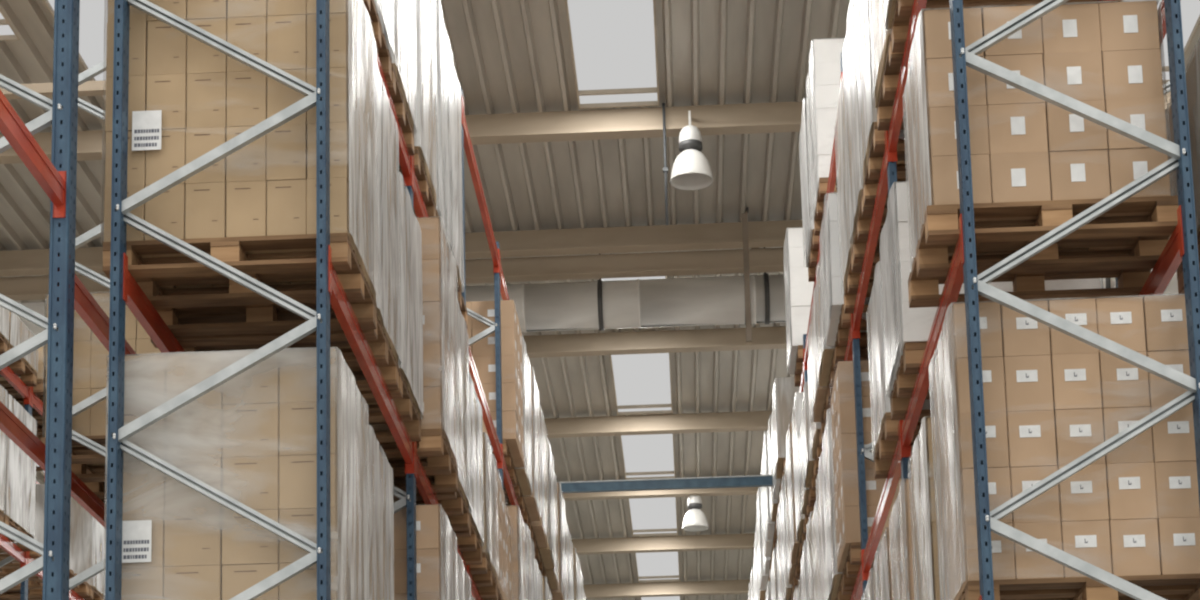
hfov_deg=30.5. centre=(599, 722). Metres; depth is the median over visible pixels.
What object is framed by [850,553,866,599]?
beam
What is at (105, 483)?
wooden pallet
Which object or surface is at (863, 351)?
wooden pallet
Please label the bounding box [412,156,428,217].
beam
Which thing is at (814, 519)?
load
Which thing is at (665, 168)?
conduit
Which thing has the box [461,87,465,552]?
frame
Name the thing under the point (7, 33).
window
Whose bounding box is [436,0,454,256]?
load
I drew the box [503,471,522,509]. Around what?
wooden pallet
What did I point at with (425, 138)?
load
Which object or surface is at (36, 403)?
beam
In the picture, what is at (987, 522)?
frame
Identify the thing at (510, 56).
ceiling
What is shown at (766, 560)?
load
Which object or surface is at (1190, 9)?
window
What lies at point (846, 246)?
load
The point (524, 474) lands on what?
load
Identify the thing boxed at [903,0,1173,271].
load
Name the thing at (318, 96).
frame
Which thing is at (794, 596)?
load
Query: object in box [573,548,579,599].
load
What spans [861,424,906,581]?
beam
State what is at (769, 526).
load
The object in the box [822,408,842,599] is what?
load
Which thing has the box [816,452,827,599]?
load
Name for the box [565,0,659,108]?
window
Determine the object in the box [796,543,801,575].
wooden pallet
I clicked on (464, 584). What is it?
load
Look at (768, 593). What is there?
load
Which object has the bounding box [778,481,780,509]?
wooden pallet
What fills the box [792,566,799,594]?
wooden pallet
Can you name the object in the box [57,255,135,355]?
beam
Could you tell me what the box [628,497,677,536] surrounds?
window
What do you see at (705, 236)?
roof beam
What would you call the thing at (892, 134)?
beam
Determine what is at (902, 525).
load
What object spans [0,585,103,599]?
wooden pallet
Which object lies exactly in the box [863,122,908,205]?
wooden pallet
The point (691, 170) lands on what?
lamp
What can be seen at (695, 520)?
lamp
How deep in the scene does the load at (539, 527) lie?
24.14 m
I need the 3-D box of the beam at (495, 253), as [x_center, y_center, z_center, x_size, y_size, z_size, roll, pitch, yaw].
[-1.045,-4.593,19.151,0.060,0.235,3.215,-2,-10,2]
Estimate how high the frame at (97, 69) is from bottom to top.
9.520 m
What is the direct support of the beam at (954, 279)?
attached to the frame at (987, 522)
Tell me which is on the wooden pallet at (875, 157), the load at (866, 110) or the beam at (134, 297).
the load at (866, 110)
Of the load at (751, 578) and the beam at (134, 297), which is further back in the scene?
the load at (751, 578)
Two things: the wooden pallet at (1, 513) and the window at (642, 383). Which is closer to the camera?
the wooden pallet at (1, 513)
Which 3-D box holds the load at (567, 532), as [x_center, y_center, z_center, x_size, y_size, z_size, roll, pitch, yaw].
[-1.043,-1.982,28.534,1.251,1.335,1.010,-2,-10,2]
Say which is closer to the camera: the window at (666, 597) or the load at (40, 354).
the load at (40, 354)
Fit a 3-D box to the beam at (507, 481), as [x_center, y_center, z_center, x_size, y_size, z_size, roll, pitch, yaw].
[-0.855,-2.189,22.015,0.060,0.235,3.215,-2,-10,2]
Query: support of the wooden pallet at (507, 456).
on the beam
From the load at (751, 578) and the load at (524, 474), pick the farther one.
the load at (751, 578)
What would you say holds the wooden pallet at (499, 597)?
on the beam at (475, 594)
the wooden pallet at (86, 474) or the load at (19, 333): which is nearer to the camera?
the wooden pallet at (86, 474)
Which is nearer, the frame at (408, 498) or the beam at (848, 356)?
the frame at (408, 498)
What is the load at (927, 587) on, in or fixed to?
on the wooden pallet
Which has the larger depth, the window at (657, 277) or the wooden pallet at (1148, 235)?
the window at (657, 277)
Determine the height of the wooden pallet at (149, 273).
0.144 m
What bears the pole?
hanging from the ceiling
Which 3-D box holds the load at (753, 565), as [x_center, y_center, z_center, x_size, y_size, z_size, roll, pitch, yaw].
[3.357,-2.200,38.902,1.251,1.390,1.009,-2,-10,2]
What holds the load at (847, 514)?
on the wooden pallet at (853, 561)
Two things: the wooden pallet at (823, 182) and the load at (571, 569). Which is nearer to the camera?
the wooden pallet at (823, 182)
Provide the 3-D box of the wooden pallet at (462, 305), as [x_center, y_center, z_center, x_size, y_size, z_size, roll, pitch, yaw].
[-1.654,-3.204,16.720,1.200,0.144,0.980,-2,-10,2]
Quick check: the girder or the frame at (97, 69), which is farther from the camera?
the girder
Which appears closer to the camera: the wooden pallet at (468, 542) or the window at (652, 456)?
the wooden pallet at (468, 542)
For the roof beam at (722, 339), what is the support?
attached to the ceiling
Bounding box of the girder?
[0,80,105,98]
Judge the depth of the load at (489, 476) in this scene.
17.40 m
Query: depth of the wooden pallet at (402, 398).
13.16 m
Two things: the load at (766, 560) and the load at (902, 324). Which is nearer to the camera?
the load at (902, 324)
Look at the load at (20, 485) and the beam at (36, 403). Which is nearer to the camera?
the load at (20, 485)
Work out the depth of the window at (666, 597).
49.42 m
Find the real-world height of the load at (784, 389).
1.055 m
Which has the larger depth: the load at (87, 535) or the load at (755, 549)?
the load at (755, 549)
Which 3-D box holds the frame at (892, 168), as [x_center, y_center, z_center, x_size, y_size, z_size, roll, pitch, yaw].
[2.353,-1.046,13.153,1.140,9.520,0.126,-2,-10,2]
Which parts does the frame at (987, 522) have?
post, post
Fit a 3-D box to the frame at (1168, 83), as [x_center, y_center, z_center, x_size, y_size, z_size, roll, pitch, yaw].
[3.705,-1.086,13.097,1.140,9.520,0.126,-2,-10,2]
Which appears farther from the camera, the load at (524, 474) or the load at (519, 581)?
the load at (524, 474)
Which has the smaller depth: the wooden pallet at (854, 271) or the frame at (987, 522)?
the frame at (987, 522)
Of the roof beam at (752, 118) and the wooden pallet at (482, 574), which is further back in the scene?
the roof beam at (752, 118)
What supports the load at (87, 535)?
on the wooden pallet at (93, 594)
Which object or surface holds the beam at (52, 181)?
attached to the frame at (62, 114)
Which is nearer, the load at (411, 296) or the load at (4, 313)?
the load at (411, 296)
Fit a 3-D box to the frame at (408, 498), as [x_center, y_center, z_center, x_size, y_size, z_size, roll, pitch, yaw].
[-1.662,-0.873,13.643,1.136,9.520,0.126,-2,-10,2]
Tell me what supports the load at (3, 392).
on the wooden pallet
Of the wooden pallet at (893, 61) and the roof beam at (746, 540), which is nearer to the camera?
the wooden pallet at (893, 61)
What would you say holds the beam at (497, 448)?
attached to the frame at (464, 292)
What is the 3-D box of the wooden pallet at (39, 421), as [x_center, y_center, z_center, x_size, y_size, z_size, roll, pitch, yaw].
[-6.673,-3.446,25.766,1.200,0.144,0.980,-2,-10,2]
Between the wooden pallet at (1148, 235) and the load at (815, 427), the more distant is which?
the load at (815, 427)
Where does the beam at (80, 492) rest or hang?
attached to the frame at (97, 69)
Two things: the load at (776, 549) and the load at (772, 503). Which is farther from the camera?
the load at (772, 503)
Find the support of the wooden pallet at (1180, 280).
on the beam
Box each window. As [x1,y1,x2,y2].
[0,9,19,40]
[43,0,106,103]
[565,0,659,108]
[601,276,666,280]
[607,330,672,414]
[618,413,675,479]
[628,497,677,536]
[634,535,679,582]
[640,581,680,599]
[1121,0,1199,84]
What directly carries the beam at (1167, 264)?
attached to the frame at (987, 522)
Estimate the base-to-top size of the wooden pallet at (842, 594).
0.144 m
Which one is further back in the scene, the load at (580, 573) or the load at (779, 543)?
the load at (580, 573)
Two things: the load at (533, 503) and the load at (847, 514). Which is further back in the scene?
the load at (533, 503)
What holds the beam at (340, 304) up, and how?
attached to the frame at (318, 96)
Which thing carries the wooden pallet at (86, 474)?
on the beam
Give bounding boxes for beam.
[0,90,65,217]
[0,91,1170,163]
[0,220,802,276]
[0,235,1170,300]
[0,366,30,405]
[0,401,45,481]
[0,533,27,567]
[27,551,84,599]
[31,386,42,416]
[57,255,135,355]
[71,471,106,528]
[121,253,184,352]
[321,245,415,475]
[377,52,412,188]
[409,442,468,573]
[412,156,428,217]
[461,96,463,126]
[463,100,499,273]
[469,347,502,469]
[469,565,481,599]
[500,254,509,299]
[503,448,524,523]
[523,326,786,357]
[544,410,771,437]
[560,475,772,492]
[563,487,760,500]
[571,533,754,554]
[583,579,749,598]
[799,363,804,391]
[803,237,819,370]
[819,76,840,251]
[844,313,859,360]
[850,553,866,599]
[851,134,896,340]
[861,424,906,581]
[885,0,926,164]
[899,214,970,459]
[1139,205,1183,295]
[1157,0,1180,38]
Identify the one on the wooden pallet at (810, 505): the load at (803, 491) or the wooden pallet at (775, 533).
the load at (803, 491)
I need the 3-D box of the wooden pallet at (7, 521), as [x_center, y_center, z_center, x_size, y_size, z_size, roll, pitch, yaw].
[-6.732,-1.984,23.295,1.200,0.144,0.980,-2,-10,2]
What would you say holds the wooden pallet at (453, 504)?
on the beam at (426, 491)
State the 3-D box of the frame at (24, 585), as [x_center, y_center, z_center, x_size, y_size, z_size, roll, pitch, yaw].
[-6.663,0.881,23.405,1.140,9.520,0.126,-2,-10,2]
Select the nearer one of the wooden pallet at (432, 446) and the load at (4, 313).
the wooden pallet at (432, 446)
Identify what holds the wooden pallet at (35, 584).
on the beam
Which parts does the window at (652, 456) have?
pane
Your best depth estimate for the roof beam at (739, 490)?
39.67 m
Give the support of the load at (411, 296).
on the wooden pallet at (402, 398)
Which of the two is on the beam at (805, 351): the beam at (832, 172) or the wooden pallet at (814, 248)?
the wooden pallet at (814, 248)
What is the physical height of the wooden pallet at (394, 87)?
0.144 m
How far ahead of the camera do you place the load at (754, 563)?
38.24 m
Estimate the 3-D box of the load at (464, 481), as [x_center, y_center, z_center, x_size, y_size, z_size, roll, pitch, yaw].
[-1.574,-2.229,15.503,1.247,1.305,1.007,-2,-10,2]
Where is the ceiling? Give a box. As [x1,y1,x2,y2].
[0,0,1199,599]
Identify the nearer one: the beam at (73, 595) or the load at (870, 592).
the load at (870, 592)
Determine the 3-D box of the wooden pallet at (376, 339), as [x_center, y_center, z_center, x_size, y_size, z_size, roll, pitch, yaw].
[-1.777,-2.045,12.197,1.200,0.144,0.980,-2,-10,2]
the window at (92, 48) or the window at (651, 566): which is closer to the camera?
the window at (92, 48)
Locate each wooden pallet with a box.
[0,334,7,354]
[0,344,36,386]
[0,379,42,418]
[0,511,3,521]
[0,515,33,551]
[0,543,41,577]
[0,568,88,598]
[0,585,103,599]
[32,409,42,439]
[41,435,106,499]
[102,482,106,504]
[103,233,376,336]
[150,309,398,390]
[352,368,420,442]
[363,0,391,81]
[374,428,457,492]
[387,63,413,154]
[393,476,469,530]
[399,147,435,217]
[454,517,481,564]
[455,278,467,328]
[470,552,496,597]
[477,585,502,599]
[489,439,514,481]
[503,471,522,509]
[505,497,530,534]
[530,526,538,560]
[537,550,544,575]
[773,528,776,548]
[775,504,778,531]
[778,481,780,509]
[781,458,785,480]
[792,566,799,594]
[794,345,802,386]
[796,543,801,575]
[800,519,805,554]
[805,492,814,527]
[808,229,818,281]
[809,461,817,501]
[814,177,836,235]
[814,429,821,473]
[821,391,830,436]
[827,348,867,402]
[834,304,870,363]
[835,574,862,599]
[843,541,880,589]
[844,246,879,313]
[853,189,887,262]
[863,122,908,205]
[874,412,920,478]
[877,34,905,130]
[890,341,934,419]
[891,0,1121,52]
[908,196,1178,307]
[960,573,1199,599]
[1177,232,1199,293]
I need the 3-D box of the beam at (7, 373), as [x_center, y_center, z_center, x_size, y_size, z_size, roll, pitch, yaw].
[-6.338,-3.852,22.547,0.060,0.235,3.215,-2,-10,2]
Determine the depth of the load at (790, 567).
25.91 m
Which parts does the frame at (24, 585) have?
post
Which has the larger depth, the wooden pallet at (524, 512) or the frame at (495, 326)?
the wooden pallet at (524, 512)
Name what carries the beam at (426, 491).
attached to the frame at (408, 498)
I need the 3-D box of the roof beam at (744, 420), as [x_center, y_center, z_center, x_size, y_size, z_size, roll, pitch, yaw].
[-1.652,-4.794,36.015,34.000,0.280,0.210,-2,-10,2]
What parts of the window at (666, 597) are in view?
pane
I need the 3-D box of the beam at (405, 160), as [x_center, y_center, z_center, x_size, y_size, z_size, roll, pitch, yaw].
[-1.297,-3.783,12.479,0.060,0.235,3.215,-2,-10,2]
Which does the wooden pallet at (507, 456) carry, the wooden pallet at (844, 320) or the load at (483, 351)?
the load at (483, 351)
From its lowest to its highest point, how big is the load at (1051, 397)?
1.325 m
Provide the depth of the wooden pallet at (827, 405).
19.36 m
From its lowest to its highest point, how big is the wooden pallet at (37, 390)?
0.144 m
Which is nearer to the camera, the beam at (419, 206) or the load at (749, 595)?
the beam at (419, 206)
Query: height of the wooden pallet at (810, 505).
0.144 m
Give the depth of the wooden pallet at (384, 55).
12.58 m
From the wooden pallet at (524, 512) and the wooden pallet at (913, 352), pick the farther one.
the wooden pallet at (524, 512)
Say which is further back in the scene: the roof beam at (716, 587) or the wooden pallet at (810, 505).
the roof beam at (716, 587)
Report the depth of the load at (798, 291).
23.73 m
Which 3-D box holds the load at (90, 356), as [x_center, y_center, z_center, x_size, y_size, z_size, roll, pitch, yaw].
[-2.931,-2.214,14.478,1.206,0.956,1.013,-2,-10,2]
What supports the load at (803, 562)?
on the wooden pallet
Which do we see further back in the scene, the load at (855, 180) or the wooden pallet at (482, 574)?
the wooden pallet at (482, 574)
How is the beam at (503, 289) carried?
attached to the frame
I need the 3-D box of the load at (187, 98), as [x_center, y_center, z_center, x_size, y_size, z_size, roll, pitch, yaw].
[-1.820,-2.997,11.326,1.247,1.445,1.022,-2,-10,2]
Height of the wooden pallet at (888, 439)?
0.144 m
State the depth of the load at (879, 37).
13.21 m
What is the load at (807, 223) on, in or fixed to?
on the wooden pallet at (814, 248)
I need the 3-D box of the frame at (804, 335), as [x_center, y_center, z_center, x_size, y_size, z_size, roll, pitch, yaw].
[2.795,0.548,22.689,1.140,9.520,0.126,-2,-10,2]
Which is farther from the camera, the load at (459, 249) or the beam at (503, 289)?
the beam at (503, 289)
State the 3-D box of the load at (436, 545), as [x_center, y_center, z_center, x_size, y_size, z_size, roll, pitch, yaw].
[-1.572,-0.580,14.183,1.251,1.415,1.009,-2,-10,2]
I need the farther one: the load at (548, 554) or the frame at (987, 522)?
the load at (548, 554)
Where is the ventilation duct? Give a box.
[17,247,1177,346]
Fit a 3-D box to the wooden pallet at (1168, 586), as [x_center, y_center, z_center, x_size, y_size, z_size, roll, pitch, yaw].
[2.289,-0.508,10.417,1.200,0.144,0.980,-2,-10,2]
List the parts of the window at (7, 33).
pane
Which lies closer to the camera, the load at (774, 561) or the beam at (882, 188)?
the beam at (882, 188)
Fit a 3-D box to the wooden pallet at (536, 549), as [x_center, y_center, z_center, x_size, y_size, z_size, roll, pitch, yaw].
[-1.306,-1.950,24.221,1.200,0.144,0.980,-2,-10,2]
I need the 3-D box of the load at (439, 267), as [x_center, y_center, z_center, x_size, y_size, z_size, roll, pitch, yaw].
[-1.594,-2.454,14.497,1.248,1.415,1.008,-2,-10,2]
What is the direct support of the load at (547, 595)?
on the wooden pallet
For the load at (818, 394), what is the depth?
19.40 m
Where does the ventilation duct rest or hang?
hanging from the ceiling
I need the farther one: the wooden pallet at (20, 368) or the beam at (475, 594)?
the wooden pallet at (20, 368)
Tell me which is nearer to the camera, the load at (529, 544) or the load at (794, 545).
the load at (529, 544)
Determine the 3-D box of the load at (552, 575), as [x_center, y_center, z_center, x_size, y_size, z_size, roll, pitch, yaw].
[-1.142,-2.335,26.369,1.247,1.318,1.007,-2,-10,2]
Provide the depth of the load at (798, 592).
23.74 m
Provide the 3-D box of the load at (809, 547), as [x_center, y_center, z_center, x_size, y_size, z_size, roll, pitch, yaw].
[2.661,-1.278,21.363,1.253,1.386,1.012,-2,-10,2]
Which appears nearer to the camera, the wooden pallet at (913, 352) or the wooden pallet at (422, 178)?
the wooden pallet at (913, 352)
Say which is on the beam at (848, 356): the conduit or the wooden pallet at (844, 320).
the wooden pallet at (844, 320)
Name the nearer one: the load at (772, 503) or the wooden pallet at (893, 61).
the wooden pallet at (893, 61)
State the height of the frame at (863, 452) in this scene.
9.520 m
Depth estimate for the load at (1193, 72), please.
10.73 m
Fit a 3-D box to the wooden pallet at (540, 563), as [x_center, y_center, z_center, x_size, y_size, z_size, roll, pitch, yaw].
[-1.259,-1.780,25.236,1.200,0.144,0.980,-2,-10,2]
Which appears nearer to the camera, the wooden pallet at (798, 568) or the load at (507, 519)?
the load at (507, 519)
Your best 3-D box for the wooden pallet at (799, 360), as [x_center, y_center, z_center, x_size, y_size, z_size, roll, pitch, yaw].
[2.743,-3.909,24.028,1.200,0.144,0.980,-2,-10,2]
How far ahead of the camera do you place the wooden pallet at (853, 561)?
17.00 m
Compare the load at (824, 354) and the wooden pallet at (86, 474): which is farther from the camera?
the load at (824, 354)
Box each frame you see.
[0,0,79,599]
[0,404,31,599]
[69,59,109,589]
[105,0,330,599]
[393,185,416,599]
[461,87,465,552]
[467,241,502,488]
[803,334,807,381]
[840,52,874,595]
[887,116,910,483]
[949,0,1199,599]
[1115,71,1186,287]
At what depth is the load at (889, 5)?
12.41 m
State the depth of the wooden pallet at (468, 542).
16.34 m
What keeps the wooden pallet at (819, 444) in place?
on the beam
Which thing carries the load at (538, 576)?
on the wooden pallet
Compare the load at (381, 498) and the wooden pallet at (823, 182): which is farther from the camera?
the wooden pallet at (823, 182)
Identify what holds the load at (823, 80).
on the wooden pallet at (823, 182)
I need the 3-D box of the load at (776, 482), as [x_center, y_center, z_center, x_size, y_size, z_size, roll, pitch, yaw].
[2.922,-3.605,29.333,1.252,1.005,1.012,-2,-10,2]
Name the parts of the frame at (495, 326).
post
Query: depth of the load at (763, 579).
34.42 m
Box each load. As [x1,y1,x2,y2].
[0,306,9,340]
[0,347,43,398]
[0,385,7,512]
[0,484,105,597]
[4,394,36,537]
[7,311,38,372]
[42,292,160,473]
[101,0,378,302]
[104,348,368,599]
[304,66,401,365]
[361,172,422,418]
[365,424,393,599]
[369,216,459,470]
[374,0,394,57]
[391,0,416,133]
[393,293,470,510]
[393,504,457,599]
[414,0,437,206]
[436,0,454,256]
[451,64,463,291]
[457,554,470,599]
[466,300,523,466]
[469,373,483,545]
[481,432,498,580]
[495,467,505,599]
[503,335,532,495]
[505,366,541,520]
[505,505,527,599]
[505,507,511,599]
[524,524,534,599]
[531,405,549,547]
[533,559,542,599]
[539,438,555,568]
[542,576,551,599]
[545,472,558,588]
[551,482,566,599]
[565,516,569,599]
[567,529,573,599]
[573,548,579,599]
[579,563,583,599]
[748,583,750,599]
[750,569,753,599]
[753,565,754,599]
[754,531,757,599]
[754,563,755,599]
[756,488,767,589]
[756,517,765,599]
[760,456,772,556]
[760,492,770,574]
[762,431,774,539]
[766,581,770,599]
[767,415,777,521]
[770,558,773,599]
[771,410,780,499]
[772,377,798,478]
[772,547,778,599]
[776,502,783,599]
[776,549,778,599]
[780,475,791,599]
[783,227,813,373]
[784,462,795,583]
[786,422,799,563]
[792,392,804,541]
[793,586,797,599]
[796,573,801,599]
[798,426,808,514]
[799,97,813,267]
[800,540,809,599]
[801,382,813,487]
[806,37,844,219]
[806,511,815,599]
[807,353,820,458]
[808,302,826,421]
[812,498,821,599]
[813,259,833,386]
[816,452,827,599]
[819,192,869,345]
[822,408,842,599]
[831,360,912,571]
[834,78,873,289]
[842,0,884,243]
[852,0,906,179]
[861,568,875,599]
[866,261,934,457]
[869,0,890,107]
[874,527,894,599]
[880,181,1103,397]
[884,0,896,29]
[889,478,916,599]
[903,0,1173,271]
[908,416,943,599]
[928,294,1199,599]
[1165,37,1199,271]
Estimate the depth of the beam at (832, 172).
18.52 m
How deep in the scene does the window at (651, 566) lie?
46.45 m
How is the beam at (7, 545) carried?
attached to the frame
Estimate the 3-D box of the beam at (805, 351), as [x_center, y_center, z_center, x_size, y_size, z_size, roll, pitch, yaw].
[2.123,-4.117,21.866,0.060,0.235,3.215,-2,-10,2]
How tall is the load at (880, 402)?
0.975 m
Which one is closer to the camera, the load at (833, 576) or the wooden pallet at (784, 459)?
the load at (833, 576)
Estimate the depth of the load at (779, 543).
27.98 m
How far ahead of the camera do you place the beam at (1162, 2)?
11.96 m
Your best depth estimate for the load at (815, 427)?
20.71 m
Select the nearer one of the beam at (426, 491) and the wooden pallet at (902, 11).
the wooden pallet at (902, 11)
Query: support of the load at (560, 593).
on the wooden pallet
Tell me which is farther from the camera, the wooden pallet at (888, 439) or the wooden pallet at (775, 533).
the wooden pallet at (775, 533)
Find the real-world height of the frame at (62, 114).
9.520 m
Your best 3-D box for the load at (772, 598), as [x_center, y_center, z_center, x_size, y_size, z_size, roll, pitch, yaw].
[3.070,-1.556,31.214,1.248,1.422,1.008,-2,-10,2]
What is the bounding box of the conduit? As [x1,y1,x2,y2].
[662,103,668,224]
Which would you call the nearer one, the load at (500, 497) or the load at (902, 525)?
the load at (902, 525)
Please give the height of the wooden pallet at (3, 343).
0.144 m
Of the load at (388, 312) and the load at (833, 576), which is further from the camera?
the load at (833, 576)
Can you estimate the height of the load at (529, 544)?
1.342 m
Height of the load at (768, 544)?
1.292 m
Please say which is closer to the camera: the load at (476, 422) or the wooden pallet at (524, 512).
the load at (476, 422)
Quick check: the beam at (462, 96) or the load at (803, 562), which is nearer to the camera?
the beam at (462, 96)
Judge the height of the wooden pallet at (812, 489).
0.144 m
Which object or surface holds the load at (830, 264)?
on the wooden pallet at (844, 320)
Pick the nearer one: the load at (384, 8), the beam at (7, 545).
the load at (384, 8)
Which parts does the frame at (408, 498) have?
post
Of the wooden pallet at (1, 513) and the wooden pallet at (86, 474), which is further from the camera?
the wooden pallet at (1, 513)
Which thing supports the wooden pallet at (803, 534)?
on the beam
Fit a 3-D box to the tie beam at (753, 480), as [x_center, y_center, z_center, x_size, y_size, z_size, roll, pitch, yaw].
[0.969,-3.138,29.943,3.360,0.355,0.110,-2,-10,2]
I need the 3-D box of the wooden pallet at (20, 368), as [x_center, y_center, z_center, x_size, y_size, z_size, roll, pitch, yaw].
[-6.774,-3.808,23.602,1.200,0.144,0.980,-2,-10,2]
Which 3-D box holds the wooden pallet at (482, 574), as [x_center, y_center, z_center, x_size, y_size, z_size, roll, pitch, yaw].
[-1.462,-1.152,17.547,1.200,0.144,0.980,-2,-10,2]
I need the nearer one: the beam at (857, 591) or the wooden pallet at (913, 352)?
the wooden pallet at (913, 352)
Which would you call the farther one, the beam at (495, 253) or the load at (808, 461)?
the load at (808, 461)
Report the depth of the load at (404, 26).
13.61 m
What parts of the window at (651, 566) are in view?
pane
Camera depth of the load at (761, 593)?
35.69 m
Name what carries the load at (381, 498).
on the wooden pallet
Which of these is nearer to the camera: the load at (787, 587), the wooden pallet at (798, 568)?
the wooden pallet at (798, 568)
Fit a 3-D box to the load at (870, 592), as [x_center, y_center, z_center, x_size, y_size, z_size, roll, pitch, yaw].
[2.418,-0.418,14.682,1.252,1.085,1.010,-2,-10,2]
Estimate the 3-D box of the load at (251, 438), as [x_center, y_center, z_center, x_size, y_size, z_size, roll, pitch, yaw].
[-1.788,-1.064,11.002,1.148,1.325,1.025,-2,-10,2]
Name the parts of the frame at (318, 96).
post, post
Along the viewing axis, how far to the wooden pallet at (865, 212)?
15.18 m
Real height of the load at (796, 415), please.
1.399 m
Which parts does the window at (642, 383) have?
pane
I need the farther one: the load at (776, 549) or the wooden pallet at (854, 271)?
the load at (776, 549)
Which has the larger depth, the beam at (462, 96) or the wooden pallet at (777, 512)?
the wooden pallet at (777, 512)
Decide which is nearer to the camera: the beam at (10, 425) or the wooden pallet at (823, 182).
the beam at (10, 425)
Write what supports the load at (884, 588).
on the wooden pallet
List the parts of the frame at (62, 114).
post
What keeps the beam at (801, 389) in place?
attached to the frame at (804, 335)
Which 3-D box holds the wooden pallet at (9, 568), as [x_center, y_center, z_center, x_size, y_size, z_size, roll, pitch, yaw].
[-6.679,-1.792,24.444,1.200,0.144,0.980,-2,-10,2]
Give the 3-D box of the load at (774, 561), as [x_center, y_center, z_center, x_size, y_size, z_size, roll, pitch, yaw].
[3.010,-1.671,30.191,1.251,1.312,1.009,-2,-10,2]
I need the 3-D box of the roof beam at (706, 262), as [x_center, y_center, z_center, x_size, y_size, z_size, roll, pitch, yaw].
[-1.998,-5.945,28.490,34.000,0.500,0.200,-2,-10,2]
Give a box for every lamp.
[670,111,712,189]
[682,495,708,531]
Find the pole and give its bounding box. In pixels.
[742,207,751,341]

